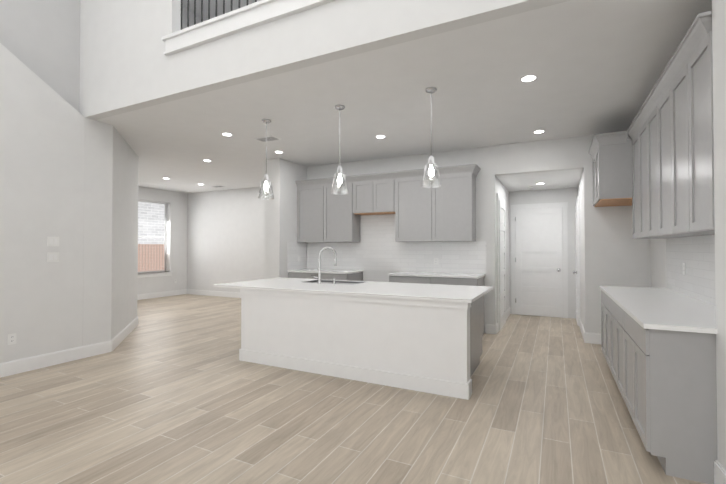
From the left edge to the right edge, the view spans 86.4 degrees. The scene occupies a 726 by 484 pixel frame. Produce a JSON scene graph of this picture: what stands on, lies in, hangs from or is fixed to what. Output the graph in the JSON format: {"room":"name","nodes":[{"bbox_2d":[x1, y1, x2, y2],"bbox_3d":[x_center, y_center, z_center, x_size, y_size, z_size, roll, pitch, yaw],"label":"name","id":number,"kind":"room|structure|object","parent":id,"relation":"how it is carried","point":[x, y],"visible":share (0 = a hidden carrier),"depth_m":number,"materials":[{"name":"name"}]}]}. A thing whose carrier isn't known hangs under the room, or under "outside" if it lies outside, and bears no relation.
{"room":"kitchen","nodes":[
{"label":"kitchen","id":0,"kind":"room"},
{"bbox_2d":[0,0,79,111],"bbox_3d":[-5.168,-1.581,2.220,0.280,6.000,6.269,0,-1,26],"label":"wall","id":1,"kind":"structure","parent":0,"point":[40,39],"depth_m":4.67,"materials":[{"name":"paint"}]},
{"bbox_2d":[0,43,84,362],"bbox_3d":[-4.989,-1.582,2.131,0.120,6.000,6.270,0,-1,26],"label":"wall","id":2,"kind":"structure","parent":0,"point":[42,129],"depth_m":4.46,"materials":[{"name":"paint"}]},
{"bbox_2d":[7,333,15,344],"bbox_3d":[-3.849,1.056,4.237,0.009,0.115,0.075,0,-1,26],"label":"outlet","id":3,"kind":"object","parent":2,"relation":"attached to","point":[11,339],"visible":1,"depth_m":4.23,"materials":[{"name":"white plastic"}]},
{"bbox_2d":[47,252,58,261],"bbox_3d":[-3.678,0.171,4.589,0.012,0.115,0.121,0,-1,26],"label":"switch plate","id":4,"kind":"object","parent":2,"relation":"attached to","point":[52,256],"visible":1,"depth_m":4.59,"materials":[{"name":"white plastic"}]},
{"bbox_2d":[47,237,58,245],"bbox_3d":[-3.678,-0.016,4.591,0.012,0.115,0.121,0,-1,26],"label":"light switch","id":5,"kind":"object","parent":2,"relation":"attached to","point":[52,241],"visible":1,"depth_m":4.59,"materials":[{"name":"white plastic"}]},
{"bbox_2d":[0,339,113,377],"bbox_3d":[-4.803,1.344,2.314,0.016,0.152,6.431,0,-1,26],"label":"baseboard","id":6,"kind":"structure","parent":2,"relation":"attached to","point":[13,367],"depth_m":4.58,"materials":[{"name":"white wood"}]},
{"bbox_2d":[82,118,138,345],"bbox_3d":[-5.339,-0.046,6.711,4.850,3.050,1.649,0,-1,26],"label":"wall block","id":7,"kind":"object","parent":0,"point":[110,255],"visible":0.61,"depth_m":5.17,"materials":[{"name":"paint"}]},
{"bbox_2d":[137,186,187,293],"bbox_3d":[-6.247,0.001,10.213,0.300,3.050,3.810,0,-1,26],"label":"wall","id":8,"kind":"structure","parent":0,"point":[176,237],"depth_m":11.27,"materials":[{"name":"paint"}]},
{"bbox_2d":[138,200,172,277],"bbox_3d":[-5.894,-0.112,10.765,0.249,2.109,1.190,0,-1,26],"label":"dining room window","id":9,"kind":"structure","parent":8,"relation":"in","point":[152,234],"depth_m":10.87,"materials":[{"name":"clear glass"}]},
{"bbox_2d":[137,289,186,299],"bbox_3d":[-6.148,1.447,10.038,0.016,0.152,3.620,0,-1,26],"label":"baseboard","id":10,"kind":"structure","parent":8,"relation":"attached to","point":[183,291],"depth_m":10.92,"materials":[{"name":"white wood"}]},
{"bbox_2d":[182,7,203,28],"bbox_3d":[-3.191,-3.226,6.355,0.150,2.600,2.605,0,-1,26],"label":"wall","id":11,"kind":"structure","parent":0,"point":[184,18],"depth_m":6.63,"materials":[{"name":"paint"}]},
{"bbox_2d":[183,0,259,20],"bbox_3d":[0.288,-4.273,4.718,7.850,0.550,2.755,0,-1,26],"label":"ceiling","id":12,"kind":"structure","parent":0,"point":[243,3],"depth_m":6.50,"materials":[{"name":"paint"}]},
{"bbox_2d":[187,186,264,291],"bbox_3d":[-3.148,0.007,10.713,5.400,3.050,0.150,0,-1,26],"label":"wall","id":13,"kind":"structure","parent":0,"point":[225,236],"depth_m":11.02,"materials":[{"name":"paint"}]},
{"bbox_2d":[187,289,240,297],"bbox_3d":[-3.051,1.454,10.553,5.100,0.152,0.016,0,-1,26],"label":"baseboard","id":14,"kind":"structure","parent":13,"relation":"attached to","point":[189,291],"depth_m":11.16,"materials":[{"name":"white wood"}]},
{"bbox_2d":[265,158,306,278],"bbox_3d":[-1.129,-0.025,8.321,0.350,3.050,2.530,0,-1,26],"label":"wall","id":15,"kind":"structure","parent":0,"point":[281,216],"depth_m":7.23,"materials":[{"name":"paint"}]},
{"bbox_2d":[79,0,570,119],"bbox_3d":[-0.354,-3.090,3.414,7.850,2.950,0.125,0,-1,26],"label":"wall","id":16,"kind":"structure","parent":0,"point":[127,64],"depth_m":3.83,"materials":[{"name":"paint"}]},
{"bbox_2d":[162,0,334,55],"bbox_3d":[-0.326,-2.145,3.362,4.045,0.189,0.190,0,-1,26],"label":"trim","id":17,"kind":"structure","parent":16,"relation":"attached to","point":[258,13],"depth_m":3.73,"materials":[{"name":"white wood"}]},
{"bbox_2d":[181,0,256,29],"bbox_3d":[-0.316,-2.738,3.390,3.865,0.995,0.055,0,-1,26],"label":"loft railing","id":18,"kind":"object","parent":17,"relation":"on","point":[202,10],"depth_m":4.07,"materials":[{"name":"black metal"}]},
{"bbox_2d":[0,294,705,483],"bbox_3d":[-2.584,1.495,4.875,13.200,0.080,13.400,0,-1,26],"label":"floor","id":19,"kind":"structure","parent":0,"point":[171,390],"depth_m":3.15,"materials":[{"name":"brown wood"}]},
{"bbox_2d":[113,316,137,348],"bbox_3d":[-3.728,1.395,6.090,1.430,0.152,1.311,0,-1,26],"label":"baseboard","id":20,"kind":"structure","parent":19,"relation":"on","point":[130,327],"depth_m":5.97,"materials":[{"name":"white wood"}]},
{"bbox_2d":[288,273,317,278],"bbox_3d":[-0.971,1.022,7.439,0.702,0.933,0.620,0,-1,26],"label":"base cabinet","id":21,"kind":"object","parent":19,"relation":"on","point":[290,275],"depth_m":7.16,"materials":[{"name":"grey wood"}]},
{"bbox_2d":[321,273,362,280],"bbox_3d":[-0.454,1.018,7.181,0.702,0.933,0.620,0,-1,26],"label":"base cabinet","id":22,"kind":"object","parent":19,"relation":"on","point":[349,275],"depth_m":6.90,"materials":[{"name":"grey wood"}]},
{"bbox_2d":[287,269,362,272],"bbox_3d":[-0.710,0.537,7.307,1.292,0.029,0.635,0,-1,26],"label":"countertop","id":23,"kind":"structure","parent":22,"relation":"on","point":[300,270],"depth_m":7.23,"materials":[{"name":"white stone"}]},
{"bbox_2d":[239,290,484,399],"bbox_3d":[0.003,1.008,4.739,2.792,0.890,1.286,0,-1,26],"label":"kitchen island","id":24,"kind":"object","parent":19,"relation":"on","point":[426,338],"depth_m":4.06,"materials":[{"name":"paint"}]},
{"bbox_2d":[218,280,485,301],"bbox_3d":[-0.291,0.546,4.591,3.250,0.030,0.785,0,-1,26],"label":"island countertop","id":25,"kind":"structure","parent":24,"relation":"on","point":[423,293],"depth_m":4.27,"materials":[{"name":"white stone"}]},
{"bbox_2d":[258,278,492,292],"bbox_3d":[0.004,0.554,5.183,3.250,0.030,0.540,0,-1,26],"label":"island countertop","id":26,"kind":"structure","parent":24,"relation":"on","point":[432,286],"depth_m":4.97,"materials":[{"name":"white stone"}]},
{"bbox_2d":[311,247,336,283],"bbox_3d":[-0.517,0.293,5.136,0.307,0.487,0.173,0,-1,26],"label":"faucet","id":27,"kind":"object","parent":26,"relation":"on","point":[319,268],"visible":1,"depth_m":5.09,"materials":[{"name":"silver metal"}]},
{"bbox_2d":[314,279,353,285],"bbox_3d":[-0.403,0.668,5.340,0.840,0.248,0.480,0,-1,26],"label":"sink","id":28,"kind":"object","parent":26,"relation":"in","point":[315,280],"depth_m":5.64,"materials":[{"name":"silver metal"}]},
{"bbox_2d":[389,276,435,283],"bbox_3d":[0.913,1.009,6.500,0.777,0.933,0.620,0,-1,26],"label":"base cabinet","id":29,"kind":"object","parent":19,"relation":"on","point":[398,279],"depth_m":6.21,"materials":[{"name":"grey wood"}]},
{"bbox_2d":[436,276,483,335],"bbox_3d":[1.498,1.005,6.209,0.777,0.933,0.620,0,-1,26],"label":"base cabinet","id":30,"kind":"object","parent":19,"relation":"on","point":[445,280],"depth_m":5.96,"materials":[{"name":"grey wood"}]},
{"bbox_2d":[388,272,483,279],"bbox_3d":[1.206,0.524,6.352,1.462,0.029,0.635,0,-1,26],"label":"countertop","id":31,"kind":"structure","parent":30,"relation":"on","point":[459,276],"depth_m":6.19,"materials":[{"name":"white stone"}]},
{"bbox_2d":[601,290,610,370],"bbox_3d":[3.047,1.002,4.226,0.670,0.888,0.951,0,-1,26],"label":"base cabinet","id":32,"kind":"object","parent":19,"relation":"on","point":[606,302],"depth_m":4.34,"materials":[{"name":"grey wood"}]},
{"bbox_2d":[611,302,622,396],"bbox_3d":[2.664,0.992,3.458,0.670,0.888,1.013,0,-1,26],"label":"base cabinet","id":33,"kind":"object","parent":19,"relation":"on","point":[616,314],"depth_m":3.55,"materials":[{"name":"grey wood"}]},
{"bbox_2d":[623,314,716,483],"bbox_3d":[2.281,0.981,2.690,0.670,0.888,0.951,0,-1,26],"label":"base cabinet","id":34,"kind":"object","parent":19,"relation":"on","point":[658,347],"depth_m":2.35,"materials":[{"name":"grey wood"}]},
{"bbox_2d":[599,286,717,333],"bbox_3d":[2.655,0.531,3.461,0.684,0.030,2.711,0,-1,26],"label":"countertop","id":35,"kind":"structure","parent":34,"relation":"on","point":[653,308],"depth_m":3.00,"materials":[{"name":"white stone"}]},
{"bbox_2d":[96,0,711,192],"bbox_3d":[-1.158,-1.732,7.780,13.200,0.350,7.005,0,-1,26],"label":"ceiling","id":36,"kind":"structure","parent":0,"point":[596,66],"depth_m":4.32,"materials":[{"name":"paint"}]},
{"bbox_2d":[221,133,232,135],"bbox_3d":[-1.986,-1.582,5.646,0.172,0.005,0.172,0,-1,26],"label":"recessed light","id":37,"kind":"object","parent":36,"relation":"in","point":[226,134],"visible":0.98,"depth_m":5.64,"materials":[{"name":"white plastic"}]},
{"bbox_2d":[258,119,273,199],"bbox_3d":[-1.256,-1.083,5.019,0.208,1.019,0.208,0,-1,26],"label":"pendant light","id":38,"kind":"object","parent":36,"relation":"hanging from","point":[266,187],"visible":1,"depth_m":4.99,"materials":[{"name":"clear glass"}]},
{"bbox_2d":[254,136,280,141],"bbox_3d":[-1.450,-1.577,5.870,0.340,0.010,0.200,0,-1,26],"label":"ceiling vent","id":39,"kind":"object","parent":36,"relation":"in","point":[269,138],"visible":0.96,"depth_m":5.85,"materials":[{"name":"white metal"}]},
{"bbox_2d":[331,105,348,193],"bbox_3d":[-0.272,-1.090,4.528,0.208,1.019,0.208,0,-1,26],"label":"pendant light","id":40,"kind":"object","parent":36,"relation":"hanging from","point":[339,180],"visible":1,"depth_m":4.50,"materials":[{"name":"clear glass"}]},
{"bbox_2d":[375,135,385,138],"bbox_3d":[0.263,-1.580,5.765,0.172,0.005,0.172,0,-1,26],"label":"recessed light","id":41,"kind":"object","parent":36,"relation":"in","point":[380,136],"visible":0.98,"depth_m":5.74,"materials":[{"name":"white plastic"}]},
{"bbox_2d":[421,87,440,187],"bbox_3d":[0.713,-1.096,4.037,0.208,1.019,0.208,0,-1,26],"label":"pendant light","id":42,"kind":"object","parent":36,"relation":"hanging from","point":[431,164],"visible":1,"depth_m":4.01,"materials":[{"name":"clear glass"}]},
{"bbox_2d":[519,75,537,82],"bbox_3d":[1.621,-1.607,3.781,0.172,0.005,0.172,0,-1,26],"label":"recessed light","id":43,"kind":"object","parent":36,"relation":"in","point":[528,78],"visible":1,"depth_m":3.78,"materials":[{"name":"white plastic"}]},
{"bbox_2d":[533,130,544,133],"bbox_3d":[2.513,-1.584,5.515,0.172,0.005,0.172,0,-1,26],"label":"recessed light","id":44,"kind":"object","parent":36,"relation":"in","point":[538,131],"visible":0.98,"depth_m":5.49,"materials":[{"name":"white plastic"}]},
{"bbox_2d":[307,135,650,333],"bbox_3d":[1.443,-0.047,6.676,5.720,3.050,0.140,0,-1,26],"label":"wall","id":45,"kind":"structure","parent":0,"point":[616,253],"depth_m":5.90,"materials":[{"name":"paint"}]},
{"bbox_2d":[296,184,326,242],"bbox_3d":[-0.920,-0.559,7.590,0.678,1.100,0.340,0,-1,26],"label":"upper cabinet","id":46,"kind":"object","parent":45,"relation":"attached to","point":[311,198],"depth_m":7.45,"materials":[{"name":"grey wood"}]},
{"bbox_2d":[327,180,359,241],"bbox_3d":[-0.416,-0.563,7.339,0.697,1.100,0.340,0,-1,26],"label":"upper cabinet","id":47,"kind":"object","parent":45,"relation":"attached to","point":[343,225],"depth_m":7.16,"materials":[{"name":"grey wood"}]},
{"bbox_2d":[355,180,382,215],"bbox_3d":[0.094,-0.826,7.088,0.482,0.580,0.340,0,-1,26],"label":"upper cabinet","id":48,"kind":"object","parent":45,"relation":"attached to","point":[364,189],"depth_m":6.94,"materials":[{"name":"grey wood"}]},
{"bbox_2d":[375,176,394,214],"bbox_3d":[0.414,-0.828,6.929,0.482,0.580,0.340,0,-1,26],"label":"upper cabinet","id":49,"kind":"object","parent":45,"relation":"attached to","point":[385,188],"depth_m":6.76,"materials":[{"name":"grey wood"}]},
{"bbox_2d":[288,214,485,273],"bbox_3d":[0.291,-0.005,6.818,3.529,1.039,0.631,0,-1,26],"label":"backsplash","id":50,"kind":"structure","parent":45,"relation":"attached to","point":[377,247],"depth_m":7.09,"materials":[{"name":"tile"}]},
{"bbox_2d":[391,174,434,241],"bbox_3d":[0.939,-0.572,6.663,0.732,1.100,0.340,0,-1,26],"label":"upper cabinet","id":51,"kind":"object","parent":45,"relation":"attached to","point":[414,213],"depth_m":6.53,"materials":[{"name":"grey wood"}]},
{"bbox_2d":[435,172,476,241],"bbox_3d":[1.475,-0.575,6.396,0.712,1.100,0.340,0,-1,26],"label":"upper cabinet","id":52,"kind":"object","parent":45,"relation":"attached to","point":[445,211],"depth_m":6.22,"materials":[{"name":"grey wood"}]},
{"bbox_2d":[586,332,600,343],"bbox_3d":[3.614,1.387,5.488,0.790,0.152,0.016,0,-1,26],"label":"baseboard","id":53,"kind":"structure","parent":45,"relation":"attached to","point":[593,338],"depth_m":5.61,"materials":[{"name":"white wood"}]},
{"bbox_2d":[496,177,509,310],"bbox_3d":[2.614,-0.038,7.344,0.120,3.050,2.100,0,-1,26],"label":"wall","id":54,"kind":"structure","parent":0,"point":[502,190],"depth_m":7.70,"materials":[{"name":"paint"}]},
{"bbox_2d":[496,193,505,331],"bbox_3d":[2.463,0.331,6.855,0.039,2.300,1.016,0,-1,26],"label":"hall door","id":55,"kind":"structure","parent":54,"relation":"in","point":[501,272],"depth_m":6.68,"materials":[{"name":"white wood"}]},
{"bbox_2d":[495,307,509,333],"bbox_3d":[2.617,1.409,7.180,0.016,0.152,2.156,0,-1,26],"label":"baseboard","id":56,"kind":"structure","parent":54,"relation":"attached to","point":[508,310],"depth_m":7.49,"materials":[{"name":"white wood"}]},
{"bbox_2d":[496,169,582,191],"bbox_3d":[3.231,-1.331,7.053,1.360,0.469,2.100,0,-1,26],"label":"ceiling","id":57,"kind":"structure","parent":0,"point":[550,180],"depth_m":6.81,"materials":[{"name":"paint"}]},
{"bbox_2d":[509,188,576,318],"bbox_3d":[3.682,-0.030,7.940,1.500,3.050,0.120,0,-1,26],"label":"wall","id":58,"kind":"structure","parent":0,"point":[569,195],"depth_m":7.71,"materials":[{"name":"paint"}]},
{"bbox_2d":[511,202,567,317],"bbox_3d":[3.572,0.344,7.860,1.066,2.300,0.108,0,-1,26],"label":"door","id":59,"kind":"structure","parent":58,"relation":"in","point":[539,266],"depth_m":7.87,"materials":[{"name":"white wood"}]},
{"bbox_2d":[577,170,584,329],"bbox_3d":[3.849,-0.046,6.729,0.120,3.050,2.100,0,-1,26],"label":"wall","id":60,"kind":"structure","parent":0,"point":[580,189],"depth_m":6.27,"materials":[{"name":"paint"}]},
{"bbox_2d":[573,196,579,326],"bbox_3d":[3.963,0.336,7.214,0.108,2.300,0.916,0,-1,26],"label":"hall door","id":61,"kind":"structure","parent":60,"relation":"in","point":[576,272],"depth_m":6.88,"materials":[{"name":"white wood"}]},
{"bbox_2d":[579,319,585,342],"bbox_3d":[3.731,1.402,6.625,0.016,0.152,2.156,0,-1,26],"label":"baseboard","id":62,"kind":"structure","parent":60,"relation":"attached to","point":[583,332],"depth_m":6.02,"materials":[{"name":"white wood"}]},
{"bbox_2d":[650,235,704,287],"bbox_3d":[3.305,-0.085,3.777,0.200,3.050,3.789,0,-1,26],"label":"wall","id":63,"kind":"structure","parent":0,"point":[658,263],"depth_m":4.93,"materials":[{"name":"paint"}]},
{"bbox_2d":[596,139,631,202],"bbox_3d":[3.372,-0.895,4.914,0.680,0.700,0.519,0,-1,26],"label":"upper cabinet","id":64,"kind":"object","parent":63,"relation":"attached to","point":[614,157],"depth_m":4.76,"materials":[{"name":"grey wood"}]},
{"bbox_2d":[632,127,639,238],"bbox_3d":[3.293,-0.652,4.373,0.340,1.200,0.506,0,-1,26],"label":"upper cabinet","id":65,"kind":"object","parent":63,"relation":"attached to","point":[635,134],"depth_m":4.49,"materials":[{"name":"grey wood"}]},
{"bbox_2d":[640,115,647,238],"bbox_3d":[3.109,-0.657,4.003,0.340,1.200,0.569,0,-1,26],"label":"upper cabinet","id":66,"kind":"object","parent":63,"relation":"attached to","point":[643,126],"depth_m":4.08,"materials":[{"name":"grey wood"}]},
{"bbox_2d":[656,79,679,238],"bbox_3d":[2.713,-0.668,3.208,0.340,1.200,0.568,0,-1,26],"label":"upper cabinet","id":67,"kind":"object","parent":63,"relation":"attached to","point":[664,104],"depth_m":3.30,"materials":[{"name":"grey wood"}]},
{"bbox_2d":[648,103,703,238],"bbox_3d":[2.911,-0.662,3.605,0.340,1.200,0.568,0,-1,26],"label":"upper cabinet","id":68,"kind":"object","parent":63,"relation":"attached to","point":[656,172],"depth_m":3.70,"materials":[{"name":"grey wood"}]},
{"bbox_2d":[672,55,691,234],"bbox_3d":[2.514,-0.673,2.810,0.340,1.200,0.569,0,-1,26],"label":"upper cabinet","id":69,"kind":"object","parent":63,"relation":"attached to","point":[681,225],"depth_m":2.90,"materials":[{"name":"grey wood"}]},
{"bbox_2d":[666,235,715,305],"bbox_3d":[2.965,0.224,3.329,0.011,0.577,2.686,0,-1,26],"label":"backsplash","id":70,"kind":"structure","parent":63,"relation":"attached to","point":[696,254],"depth_m":3.64,"materials":[{"name":"tile"}]},
{"bbox_2d":[683,263,685,274],"bbox_3d":[3.232,0.261,3.892,0.009,0.115,0.075,0,-1,26],"label":"electrical outlet","id":71,"kind":"object","parent":70,"relation":"attached to","point":[684,268],"visible":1,"depth_m":3.87,"materials":[{"name":"white plastic"}]},
{"bbox_2d":[688,23,714,234],"bbox_3d":[2.330,-0.678,2.440,0.340,1.200,0.506,0,-1,26],"label":"upper cabinet","id":72,"kind":"object","parent":63,"relation":"attached to","point":[700,60],"depth_m":2.48,"materials":[{"name":"grey wood"}]},
{"bbox_2d":[712,0,725,470],"bbox_3d":[0.875,-1.620,-0.702,0.535,6.000,6.430,0,-1,26],"label":"wall","id":73,"kind":"structure","parent":0,"point":[719,59],"depth_m":2.20,"materials":[{"name":"paint"}]},
{"bbox_2d":[714,460,725,483],"bbox_3d":[0.673,1.307,-0.529,0.016,0.152,6.230,0,-1,26],"label":"baseboard","id":74,"kind":"structure","parent":73,"relation":"attached to","point":[719,472],"depth_m":2.20,"materials":[{"name":"white wood"}]}
]}

